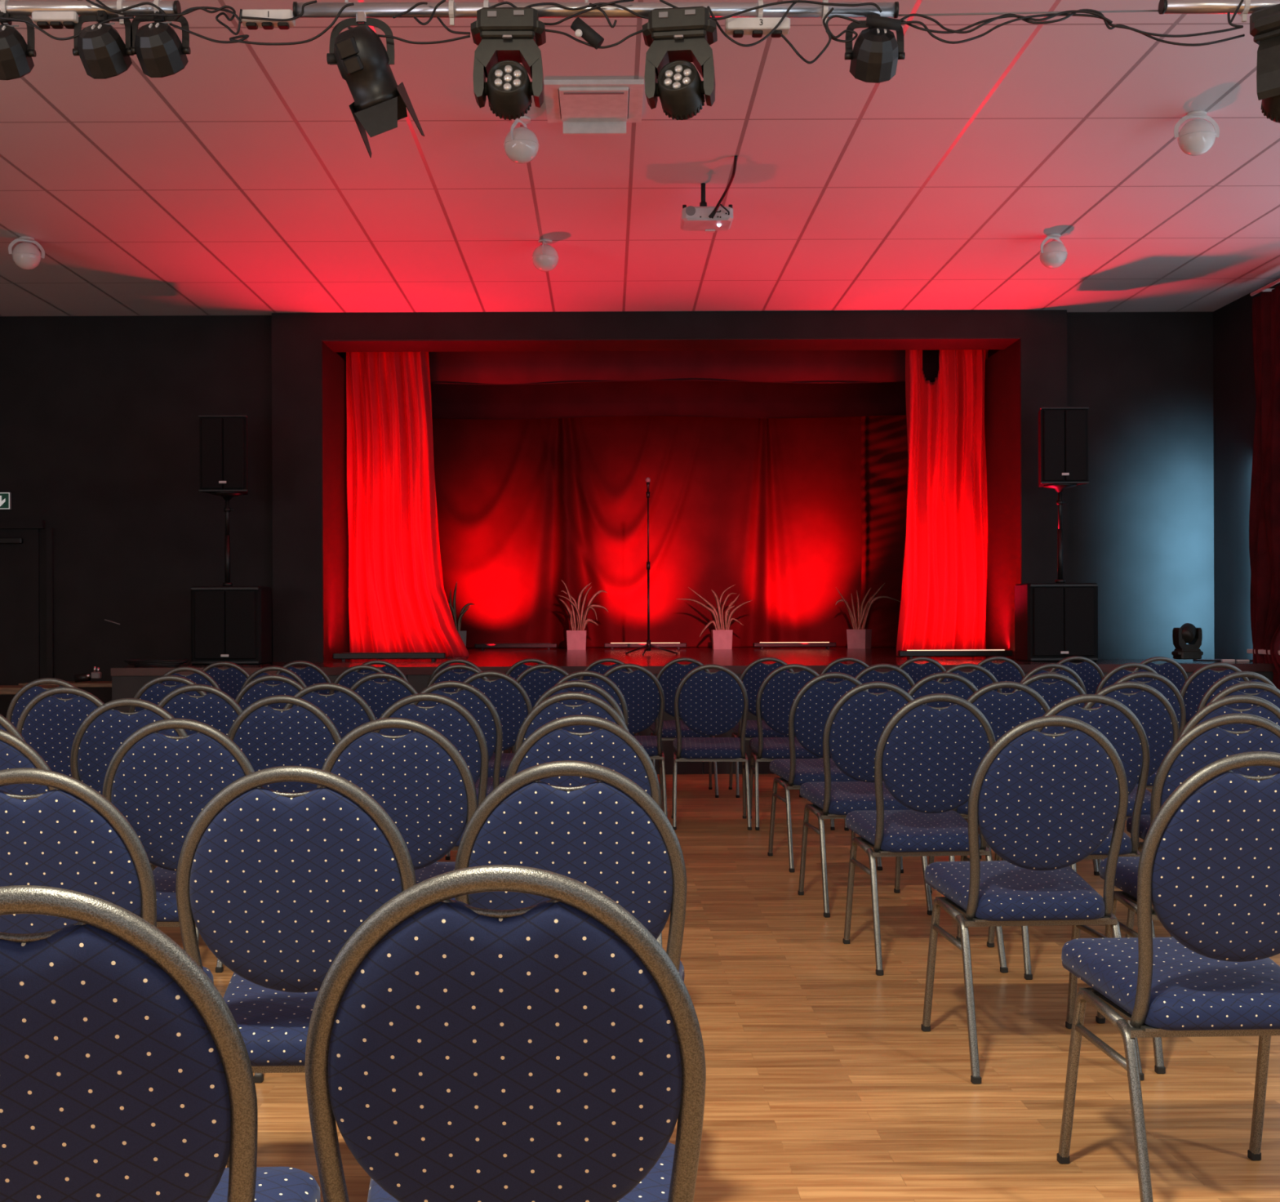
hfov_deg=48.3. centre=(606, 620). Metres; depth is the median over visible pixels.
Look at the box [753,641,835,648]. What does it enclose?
batten
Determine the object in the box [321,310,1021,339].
wall
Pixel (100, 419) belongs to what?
wall
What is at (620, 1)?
cable
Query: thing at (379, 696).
banquet chair
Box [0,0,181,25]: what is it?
pipe
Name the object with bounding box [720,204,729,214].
cable
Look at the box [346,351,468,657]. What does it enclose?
stage curtain
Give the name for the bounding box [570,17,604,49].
power adapter
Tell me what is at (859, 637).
potted plant
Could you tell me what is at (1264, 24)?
light
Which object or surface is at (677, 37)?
light
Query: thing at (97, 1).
cable
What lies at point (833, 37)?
cable
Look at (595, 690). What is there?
banquet chair
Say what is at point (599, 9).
cable
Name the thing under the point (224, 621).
grille
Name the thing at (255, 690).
banquet chair
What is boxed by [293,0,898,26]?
lighting truss
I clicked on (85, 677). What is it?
lamp
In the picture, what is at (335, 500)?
trim
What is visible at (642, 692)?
banquet chair
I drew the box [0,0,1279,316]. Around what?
ceiling
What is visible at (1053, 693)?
banquet chair
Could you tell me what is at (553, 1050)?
banquet chair
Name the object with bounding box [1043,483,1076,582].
pole
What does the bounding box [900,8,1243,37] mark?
cable
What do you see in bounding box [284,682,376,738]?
banquet chair
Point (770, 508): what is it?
backdrop
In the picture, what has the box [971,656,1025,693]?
banquet chair
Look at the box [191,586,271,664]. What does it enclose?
subwoofer
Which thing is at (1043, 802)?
banquet chair
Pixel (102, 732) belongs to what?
banquet chair
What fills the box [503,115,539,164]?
globe lamp
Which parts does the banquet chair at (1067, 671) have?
backrest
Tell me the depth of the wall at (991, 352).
14.35 m
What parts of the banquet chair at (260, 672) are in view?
backrest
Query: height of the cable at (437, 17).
0.071 m
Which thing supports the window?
in the wall at (1234, 402)
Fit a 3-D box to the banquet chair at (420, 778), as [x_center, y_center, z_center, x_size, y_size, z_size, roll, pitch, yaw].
[-0.546,0.718,3.910,0.444,0.935,0.522,0,0,0]
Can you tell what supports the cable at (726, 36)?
hanging from the lighting truss
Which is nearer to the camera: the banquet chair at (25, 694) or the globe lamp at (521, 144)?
the banquet chair at (25, 694)
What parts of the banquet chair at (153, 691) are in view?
backrest, handle trim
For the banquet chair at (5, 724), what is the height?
0.935 m
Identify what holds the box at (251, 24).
attached to the lighting truss
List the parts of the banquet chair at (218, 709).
handle trim, frame, backrest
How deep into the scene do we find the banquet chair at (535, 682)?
8.18 m
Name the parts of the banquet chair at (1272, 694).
handle trim, backrest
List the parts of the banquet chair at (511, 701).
frame, seat, backrest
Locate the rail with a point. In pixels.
(1266, 288)
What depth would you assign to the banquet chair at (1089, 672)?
9.44 m
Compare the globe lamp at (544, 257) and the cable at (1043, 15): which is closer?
the cable at (1043, 15)
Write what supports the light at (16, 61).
hanging from the pipe at (12, 7)
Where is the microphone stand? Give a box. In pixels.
[625,491,677,655]
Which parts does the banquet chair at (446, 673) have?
backrest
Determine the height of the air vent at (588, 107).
0.090 m
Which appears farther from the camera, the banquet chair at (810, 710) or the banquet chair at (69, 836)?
the banquet chair at (810, 710)
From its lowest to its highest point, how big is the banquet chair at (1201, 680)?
0.935 m
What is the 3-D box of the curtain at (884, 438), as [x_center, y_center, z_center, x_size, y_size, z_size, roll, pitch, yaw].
[3.502,-1.848,17.897,0.634,4.361,0.123,0,0,-5]
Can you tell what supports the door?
in the wall at (100, 419)
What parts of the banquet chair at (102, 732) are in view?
backrest, handle trim, frame, leg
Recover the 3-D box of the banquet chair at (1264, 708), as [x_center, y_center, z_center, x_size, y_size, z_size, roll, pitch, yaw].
[2.056,0.708,4.849,0.444,0.935,0.522,0,0,0]
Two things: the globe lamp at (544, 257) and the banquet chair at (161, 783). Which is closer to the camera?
the banquet chair at (161, 783)
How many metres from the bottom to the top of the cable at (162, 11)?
0.064 m
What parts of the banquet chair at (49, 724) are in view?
backrest, frame, handle trim, leg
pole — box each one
[210,491,243,586]
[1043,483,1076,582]
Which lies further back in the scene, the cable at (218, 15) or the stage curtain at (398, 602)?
the stage curtain at (398, 602)
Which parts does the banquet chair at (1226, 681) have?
backrest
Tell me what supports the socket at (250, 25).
attached to the box at (251, 24)
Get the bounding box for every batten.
[333,652,445,661]
[474,643,557,649]
[604,642,686,648]
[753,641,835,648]
[897,649,1011,658]
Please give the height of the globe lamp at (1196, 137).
0.220 m
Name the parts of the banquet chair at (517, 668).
frame, backrest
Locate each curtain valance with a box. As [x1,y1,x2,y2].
[428,350,939,384]
[430,380,906,419]
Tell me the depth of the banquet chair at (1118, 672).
7.99 m
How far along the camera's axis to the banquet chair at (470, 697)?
5.92 m
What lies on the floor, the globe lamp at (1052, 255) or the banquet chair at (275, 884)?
the banquet chair at (275, 884)
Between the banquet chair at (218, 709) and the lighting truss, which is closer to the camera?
the lighting truss
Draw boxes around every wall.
[0,315,272,702]
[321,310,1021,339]
[336,351,346,361]
[929,349,999,382]
[1066,311,1214,658]
[1213,277,1279,659]
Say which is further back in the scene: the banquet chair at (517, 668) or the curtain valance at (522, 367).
the curtain valance at (522, 367)
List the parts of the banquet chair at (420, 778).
handle trim, frame, backrest, seat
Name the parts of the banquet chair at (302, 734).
leg, handle trim, backrest, frame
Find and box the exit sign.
[0,492,11,509]
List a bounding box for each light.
[0,10,36,80]
[72,10,133,79]
[128,10,191,77]
[471,7,546,119]
[642,6,717,120]
[844,13,905,83]
[1171,622,1203,659]
[1249,4,1279,123]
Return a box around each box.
[31,11,79,29]
[239,8,295,30]
[724,17,790,37]
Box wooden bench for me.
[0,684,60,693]
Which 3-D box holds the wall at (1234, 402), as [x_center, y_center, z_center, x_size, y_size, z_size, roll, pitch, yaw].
[5.377,-0.760,3.900,0.200,3.840,17.000,0,0,0]
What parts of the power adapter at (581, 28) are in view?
white knob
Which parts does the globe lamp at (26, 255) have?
mounting plate, globe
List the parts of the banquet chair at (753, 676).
leg, leg, seat frame, seat, backrest, frame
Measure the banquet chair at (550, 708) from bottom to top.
0.935 m
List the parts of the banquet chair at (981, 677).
backrest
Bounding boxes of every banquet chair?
[0,713,25,741]
[0,728,55,795]
[0,767,213,983]
[0,884,320,1201]
[5,677,77,727]
[16,686,155,871]
[70,697,199,946]
[102,718,263,1082]
[128,675,206,712]
[150,684,242,867]
[160,666,220,693]
[175,765,416,1167]
[202,661,249,700]
[215,694,341,972]
[235,674,304,710]
[240,666,306,689]
[275,660,331,694]
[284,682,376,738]
[304,864,706,1201]
[316,717,477,899]
[328,664,391,693]
[349,672,417,719]
[354,659,408,681]
[373,693,488,850]
[411,680,504,800]
[426,658,482,685]
[426,663,495,752]
[445,671,532,859]
[454,760,686,981]
[502,657,553,752]
[504,714,662,946]
[510,663,568,752]
[514,691,629,753]
[531,680,626,724]
[554,670,628,727]
[578,657,639,735]
[603,663,667,817]
[649,657,719,797]
[671,663,751,830]
[728,657,802,797]
[749,663,835,830]
[767,671,882,871]
[797,681,932,917]
[819,657,868,682]
[843,693,1008,975]
[844,663,915,830]
[898,656,946,683]
[900,671,991,872]
[920,715,1144,1084]
[928,680,1049,893]
[936,662,1001,692]
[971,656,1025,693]
[978,672,1099,875]
[986,693,1155,979]
[1019,662,1086,693]
[1049,655,1104,693]
[1057,751,1279,1201]
[1070,681,1179,871]
[1094,662,1157,693]
[1095,712,1279,1073]
[1097,671,1186,868]
[1125,694,1279,937]
[1132,656,1187,693]
[1180,662,1248,722]
[1196,671,1276,712]
[1206,681,1279,709]
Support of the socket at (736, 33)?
attached to the box at (757, 27)
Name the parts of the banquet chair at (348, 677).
backrest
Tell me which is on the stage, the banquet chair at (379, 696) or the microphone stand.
the microphone stand
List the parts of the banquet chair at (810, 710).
leg, rail, leg, seat frame, seat, backrest, frame, leg, leg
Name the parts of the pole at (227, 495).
mounting plate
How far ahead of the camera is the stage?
12.34 m
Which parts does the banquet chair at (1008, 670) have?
frame, backrest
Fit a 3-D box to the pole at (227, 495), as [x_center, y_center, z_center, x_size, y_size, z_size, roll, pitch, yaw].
[-3.115,-0.662,11.720,0.260,0.767,0.260,0,0,0]
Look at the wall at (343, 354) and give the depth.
14.94 m
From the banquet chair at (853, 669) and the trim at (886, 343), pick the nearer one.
the banquet chair at (853, 669)
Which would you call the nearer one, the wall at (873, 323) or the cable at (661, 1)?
the cable at (661, 1)
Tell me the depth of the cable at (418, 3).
4.85 m
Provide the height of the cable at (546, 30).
0.099 m
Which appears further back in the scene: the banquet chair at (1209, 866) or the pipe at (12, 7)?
the pipe at (12, 7)
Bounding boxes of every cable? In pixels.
[0,16,133,40]
[85,0,167,17]
[95,0,242,23]
[168,3,354,45]
[173,5,242,35]
[241,0,316,22]
[347,26,470,44]
[392,2,427,18]
[413,0,445,25]
[436,16,470,35]
[489,1,648,19]
[544,0,634,25]
[545,29,642,48]
[589,3,617,27]
[659,0,881,20]
[706,2,796,47]
[708,155,737,217]
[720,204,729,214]
[780,7,834,63]
[825,14,860,42]
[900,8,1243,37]
[900,13,1244,46]
[901,10,1112,33]
[1192,658,1253,661]
[1226,0,1243,27]
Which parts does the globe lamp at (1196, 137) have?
mounting plate, globe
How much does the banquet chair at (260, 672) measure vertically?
0.935 m
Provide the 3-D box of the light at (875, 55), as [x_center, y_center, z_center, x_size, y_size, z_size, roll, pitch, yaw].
[0.920,-1.958,4.905,0.182,0.235,0.185,0,0,-43]
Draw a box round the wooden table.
[18,680,111,687]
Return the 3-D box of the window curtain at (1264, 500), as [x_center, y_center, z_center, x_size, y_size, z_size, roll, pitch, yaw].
[5.110,-0.899,10.790,0.124,3.280,0.981,0,0,0]
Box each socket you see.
[36,21,75,29]
[245,22,289,30]
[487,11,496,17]
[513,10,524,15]
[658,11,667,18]
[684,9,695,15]
[733,30,782,37]
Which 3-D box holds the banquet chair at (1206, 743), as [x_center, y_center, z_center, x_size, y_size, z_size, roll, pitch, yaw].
[1.649,0.709,3.953,0.444,0.935,0.522,0,0,1]
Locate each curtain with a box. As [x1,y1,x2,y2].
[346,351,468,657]
[860,414,907,646]
[896,349,988,656]
[1248,285,1279,689]
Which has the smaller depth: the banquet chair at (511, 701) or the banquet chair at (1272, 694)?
the banquet chair at (1272, 694)
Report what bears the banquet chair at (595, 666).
on the floor
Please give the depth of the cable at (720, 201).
8.42 m
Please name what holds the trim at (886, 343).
attached to the wall at (873, 323)
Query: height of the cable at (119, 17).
0.088 m
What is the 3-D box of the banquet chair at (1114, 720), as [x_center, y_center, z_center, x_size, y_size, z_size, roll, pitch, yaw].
[1.591,0.710,4.922,0.444,0.935,0.522,0,0,0]
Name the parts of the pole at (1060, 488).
mounting plate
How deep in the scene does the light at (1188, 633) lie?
11.35 m
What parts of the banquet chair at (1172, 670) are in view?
frame, backrest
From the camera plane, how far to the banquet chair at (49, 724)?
5.53 m
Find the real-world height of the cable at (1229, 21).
0.104 m
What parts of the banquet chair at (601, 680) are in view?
backrest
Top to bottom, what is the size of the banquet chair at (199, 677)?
0.935 m
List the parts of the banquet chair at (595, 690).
backrest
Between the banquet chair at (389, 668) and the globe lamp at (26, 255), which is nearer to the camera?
the banquet chair at (389, 668)
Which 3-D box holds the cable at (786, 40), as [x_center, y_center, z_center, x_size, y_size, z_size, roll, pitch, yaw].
[0.682,-1.983,4.851,0.182,0.197,0.041,0,0,5]
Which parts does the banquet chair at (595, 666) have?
backrest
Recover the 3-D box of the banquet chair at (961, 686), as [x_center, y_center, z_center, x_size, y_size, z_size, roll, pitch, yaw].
[1.573,0.710,6.892,0.444,0.935,0.522,0,0,-1]
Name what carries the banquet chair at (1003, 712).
on the floor
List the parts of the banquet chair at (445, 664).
backrest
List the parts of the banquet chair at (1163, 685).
leg, handle trim, seat, backrest, seat frame, frame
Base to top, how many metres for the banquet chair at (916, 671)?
0.935 m
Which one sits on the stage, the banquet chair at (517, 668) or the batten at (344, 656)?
the batten at (344, 656)
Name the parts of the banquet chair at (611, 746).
handle trim, frame, backrest, leg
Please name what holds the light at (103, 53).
hanging from the pipe at (12, 7)
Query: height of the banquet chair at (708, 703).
0.935 m
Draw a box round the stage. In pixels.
[111,646,1275,675]
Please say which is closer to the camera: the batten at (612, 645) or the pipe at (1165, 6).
the pipe at (1165, 6)
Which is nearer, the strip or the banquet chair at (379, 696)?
the banquet chair at (379, 696)
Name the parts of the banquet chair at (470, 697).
handle trim, backrest, seat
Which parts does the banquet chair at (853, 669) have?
backrest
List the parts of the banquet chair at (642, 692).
backrest, frame, seat, seat frame, leg, leg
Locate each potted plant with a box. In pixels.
[448,581,475,646]
[558,580,608,649]
[676,584,751,648]
[835,582,900,648]
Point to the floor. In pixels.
(824, 1082)
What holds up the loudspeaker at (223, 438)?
on the pole at (227, 495)
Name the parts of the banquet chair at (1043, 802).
leg, rail, leg, seat, seat frame, frame, backrest, handle trim, leg, leg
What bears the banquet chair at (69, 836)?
on the floor
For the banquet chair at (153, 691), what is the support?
on the floor
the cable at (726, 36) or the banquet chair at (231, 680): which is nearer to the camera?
the cable at (726, 36)
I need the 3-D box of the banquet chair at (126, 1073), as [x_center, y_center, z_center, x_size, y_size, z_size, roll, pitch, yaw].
[-0.563,0.718,1.585,0.444,0.935,0.522,0,0,-3]
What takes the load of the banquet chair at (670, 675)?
on the floor
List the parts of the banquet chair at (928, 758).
leg, rail, leg, seat, seat frame, frame, backrest, handle trim, leg, leg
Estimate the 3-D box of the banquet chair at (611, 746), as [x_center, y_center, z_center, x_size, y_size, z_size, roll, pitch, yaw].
[-0.063,0.716,3.985,0.445,0.935,0.522,0,0,1]
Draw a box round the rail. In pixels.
[1249,278,1279,296]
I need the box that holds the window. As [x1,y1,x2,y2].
[1246,648,1279,654]
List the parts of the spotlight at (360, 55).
tilt knob, barn door, barn door, barn door, barn door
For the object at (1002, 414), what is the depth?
12.86 m
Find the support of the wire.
attached to the lighting truss
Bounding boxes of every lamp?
[8,235,44,270]
[74,666,102,681]
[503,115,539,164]
[531,239,559,271]
[1039,233,1067,268]
[1173,110,1219,155]
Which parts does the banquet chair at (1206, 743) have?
leg, seat, rail, seat frame, leg, frame, backrest, handle trim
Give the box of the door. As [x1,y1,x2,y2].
[0,520,54,717]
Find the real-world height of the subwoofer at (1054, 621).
0.640 m
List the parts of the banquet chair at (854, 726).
leg, rail, leg, seat frame, seat, frame, backrest, handle trim, leg, leg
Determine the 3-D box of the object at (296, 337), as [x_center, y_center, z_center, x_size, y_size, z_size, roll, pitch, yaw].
[-2.666,-0.730,12.600,0.431,3.840,0.600,0,0,0]
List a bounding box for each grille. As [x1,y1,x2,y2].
[194,591,255,658]
[685,205,695,215]
[1033,587,1094,655]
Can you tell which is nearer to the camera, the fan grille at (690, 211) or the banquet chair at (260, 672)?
the banquet chair at (260, 672)
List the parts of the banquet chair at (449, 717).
handle trim, backrest, seat frame, seat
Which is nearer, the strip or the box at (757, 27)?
the box at (757, 27)
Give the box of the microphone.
[645,477,650,491]
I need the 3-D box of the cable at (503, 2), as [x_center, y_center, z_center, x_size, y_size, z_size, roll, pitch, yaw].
[-0.119,-2.071,4.850,0.559,0.073,0.046,0,0,0]
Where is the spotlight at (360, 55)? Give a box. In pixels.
[326,11,424,158]
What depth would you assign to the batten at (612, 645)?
17.26 m
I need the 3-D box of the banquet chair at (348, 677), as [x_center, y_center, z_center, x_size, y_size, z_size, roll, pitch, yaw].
[-1.394,0.721,8.392,0.444,0.935,0.522,0,0,-1]
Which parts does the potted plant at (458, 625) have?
pot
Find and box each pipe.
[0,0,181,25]
[1158,0,1279,22]
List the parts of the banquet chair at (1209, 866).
leg, rail, leg, seat, seat frame, frame, backrest, handle trim, leg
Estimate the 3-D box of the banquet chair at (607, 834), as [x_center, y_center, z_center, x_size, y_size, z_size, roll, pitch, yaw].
[-0.058,0.716,2.766,0.444,0.935,0.522,0,0,2]
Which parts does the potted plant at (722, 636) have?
pot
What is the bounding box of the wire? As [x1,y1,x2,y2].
[897,9,1158,16]
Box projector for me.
[680,182,733,232]
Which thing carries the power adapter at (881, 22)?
on the light at (875, 55)
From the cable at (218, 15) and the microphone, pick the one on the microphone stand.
the microphone
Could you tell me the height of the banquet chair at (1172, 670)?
0.935 m
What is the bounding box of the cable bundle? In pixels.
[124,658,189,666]
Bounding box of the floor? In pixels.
[155,761,1279,1201]
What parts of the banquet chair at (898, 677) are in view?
frame, backrest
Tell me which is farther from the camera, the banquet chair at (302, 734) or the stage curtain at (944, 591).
the stage curtain at (944, 591)
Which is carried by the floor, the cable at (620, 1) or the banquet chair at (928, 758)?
the banquet chair at (928, 758)
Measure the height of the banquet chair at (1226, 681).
0.935 m
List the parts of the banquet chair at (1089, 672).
frame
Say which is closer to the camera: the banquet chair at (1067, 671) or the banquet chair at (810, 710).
the banquet chair at (810, 710)
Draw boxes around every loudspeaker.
[198,414,248,494]
[1038,406,1089,487]
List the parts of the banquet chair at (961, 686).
leg, backrest, frame, handle trim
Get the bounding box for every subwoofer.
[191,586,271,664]
[1014,582,1097,661]
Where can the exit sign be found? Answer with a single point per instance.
(5, 497)
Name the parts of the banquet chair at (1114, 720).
leg, leg, handle trim, backrest, frame, seat, seat frame, leg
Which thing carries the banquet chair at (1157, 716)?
on the floor
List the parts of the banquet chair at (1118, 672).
backrest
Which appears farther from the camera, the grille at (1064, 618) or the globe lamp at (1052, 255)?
the grille at (1064, 618)
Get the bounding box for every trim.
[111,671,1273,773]
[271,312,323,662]
[321,339,349,662]
[322,337,1020,351]
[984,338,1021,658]
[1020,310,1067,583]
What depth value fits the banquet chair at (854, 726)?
5.72 m
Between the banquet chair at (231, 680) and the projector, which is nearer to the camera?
the projector
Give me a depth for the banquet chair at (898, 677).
7.99 m
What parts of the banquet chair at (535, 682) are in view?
backrest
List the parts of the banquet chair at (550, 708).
backrest, handle trim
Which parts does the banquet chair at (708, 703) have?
leg, leg, seat, seat frame, backrest, frame, leg, leg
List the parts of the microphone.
handle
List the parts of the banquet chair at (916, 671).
backrest, frame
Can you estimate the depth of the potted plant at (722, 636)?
17.06 m
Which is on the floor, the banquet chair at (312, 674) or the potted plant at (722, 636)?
the banquet chair at (312, 674)
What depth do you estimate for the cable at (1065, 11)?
4.85 m
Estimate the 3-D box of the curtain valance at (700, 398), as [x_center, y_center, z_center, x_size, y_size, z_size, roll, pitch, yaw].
[0.555,-3.165,16.402,6.229,1.704,0.041,0,0,0]
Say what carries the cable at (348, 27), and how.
attached to the spotlight at (360, 55)
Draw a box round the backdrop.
[431,416,862,648]
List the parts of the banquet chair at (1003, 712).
leg, leg, seat, seat frame, frame, handle trim, backrest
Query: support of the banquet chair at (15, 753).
on the floor
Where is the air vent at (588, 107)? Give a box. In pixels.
[543,79,644,134]
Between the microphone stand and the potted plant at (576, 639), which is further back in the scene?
the potted plant at (576, 639)
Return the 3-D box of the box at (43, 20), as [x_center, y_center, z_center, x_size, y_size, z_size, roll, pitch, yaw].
[-1.889,-2.058,4.900,0.151,0.043,0.060,0,0,0]
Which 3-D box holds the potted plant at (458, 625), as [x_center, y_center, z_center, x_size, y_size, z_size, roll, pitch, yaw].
[-1.779,-0.055,17.102,0.400,0.824,0.236,0,0,-6]
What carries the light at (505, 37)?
hanging from the lighting truss
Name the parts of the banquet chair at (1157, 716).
leg, handle trim, frame, backrest, seat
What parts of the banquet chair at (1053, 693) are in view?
handle trim, frame, backrest, leg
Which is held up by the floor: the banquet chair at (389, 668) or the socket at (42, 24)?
the banquet chair at (389, 668)
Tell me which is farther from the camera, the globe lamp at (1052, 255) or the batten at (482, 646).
the batten at (482, 646)
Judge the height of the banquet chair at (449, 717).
0.935 m
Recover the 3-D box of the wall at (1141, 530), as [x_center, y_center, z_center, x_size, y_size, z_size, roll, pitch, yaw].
[4.726,-0.758,12.500,1.502,3.840,0.200,0,0,0]
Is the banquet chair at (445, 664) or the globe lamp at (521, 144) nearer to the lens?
the globe lamp at (521, 144)
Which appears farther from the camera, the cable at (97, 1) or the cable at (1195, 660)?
the cable at (1195, 660)
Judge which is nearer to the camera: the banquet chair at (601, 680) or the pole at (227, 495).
the banquet chair at (601, 680)
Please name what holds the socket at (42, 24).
attached to the box at (43, 20)
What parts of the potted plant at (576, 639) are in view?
pot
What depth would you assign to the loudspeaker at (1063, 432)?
11.58 m
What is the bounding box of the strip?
[1221,658,1249,662]
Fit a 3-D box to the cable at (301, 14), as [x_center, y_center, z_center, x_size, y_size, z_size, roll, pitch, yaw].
[-1.113,-2.067,4.847,0.259,0.076,0.032,0,0,5]
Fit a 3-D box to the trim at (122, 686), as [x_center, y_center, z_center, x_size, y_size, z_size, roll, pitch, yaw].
[0.738,0.792,11.582,9.043,0.768,1.335,0,0,0]
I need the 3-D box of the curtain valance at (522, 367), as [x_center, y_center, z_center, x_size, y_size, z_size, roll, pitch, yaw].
[0.555,-3.167,14.003,6.230,1.700,0.042,0,0,0]
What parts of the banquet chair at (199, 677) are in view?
backrest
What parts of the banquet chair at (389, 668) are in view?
backrest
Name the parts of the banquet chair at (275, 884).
leg, seat, seat frame, handle trim, backrest, frame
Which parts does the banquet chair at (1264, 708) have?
leg, seat, frame, backrest, handle trim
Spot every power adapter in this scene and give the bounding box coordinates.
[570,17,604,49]
[865,14,901,31]
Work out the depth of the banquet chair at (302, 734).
4.83 m
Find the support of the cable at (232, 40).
hanging from the lighting truss
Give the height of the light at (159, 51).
0.239 m
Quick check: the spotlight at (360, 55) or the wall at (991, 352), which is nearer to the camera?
the spotlight at (360, 55)
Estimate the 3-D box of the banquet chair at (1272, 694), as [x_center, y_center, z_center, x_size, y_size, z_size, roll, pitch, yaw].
[2.523,0.706,5.807,0.444,0.935,0.522,0,0,1]
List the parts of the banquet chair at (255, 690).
backrest, handle trim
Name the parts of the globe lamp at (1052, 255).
mounting plate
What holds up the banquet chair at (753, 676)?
on the floor
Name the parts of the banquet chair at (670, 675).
seat, seat frame, backrest, frame, leg, leg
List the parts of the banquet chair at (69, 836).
handle trim, backrest, frame, seat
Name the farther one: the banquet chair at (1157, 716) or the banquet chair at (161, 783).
the banquet chair at (1157, 716)
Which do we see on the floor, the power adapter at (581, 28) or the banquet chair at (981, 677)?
the banquet chair at (981, 677)
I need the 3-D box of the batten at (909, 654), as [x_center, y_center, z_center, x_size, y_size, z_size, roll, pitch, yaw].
[3.095,0.300,12.640,1.020,0.076,0.130,0,0,0]
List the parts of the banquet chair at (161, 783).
seat, seat frame, handle trim, backrest, frame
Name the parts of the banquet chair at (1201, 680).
frame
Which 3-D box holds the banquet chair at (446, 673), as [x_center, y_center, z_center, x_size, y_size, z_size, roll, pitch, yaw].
[-0.846,0.719,8.412,0.444,0.935,0.522,0,0,-1]
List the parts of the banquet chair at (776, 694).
leg, rail, leg, seat, frame, backrest, seat frame, leg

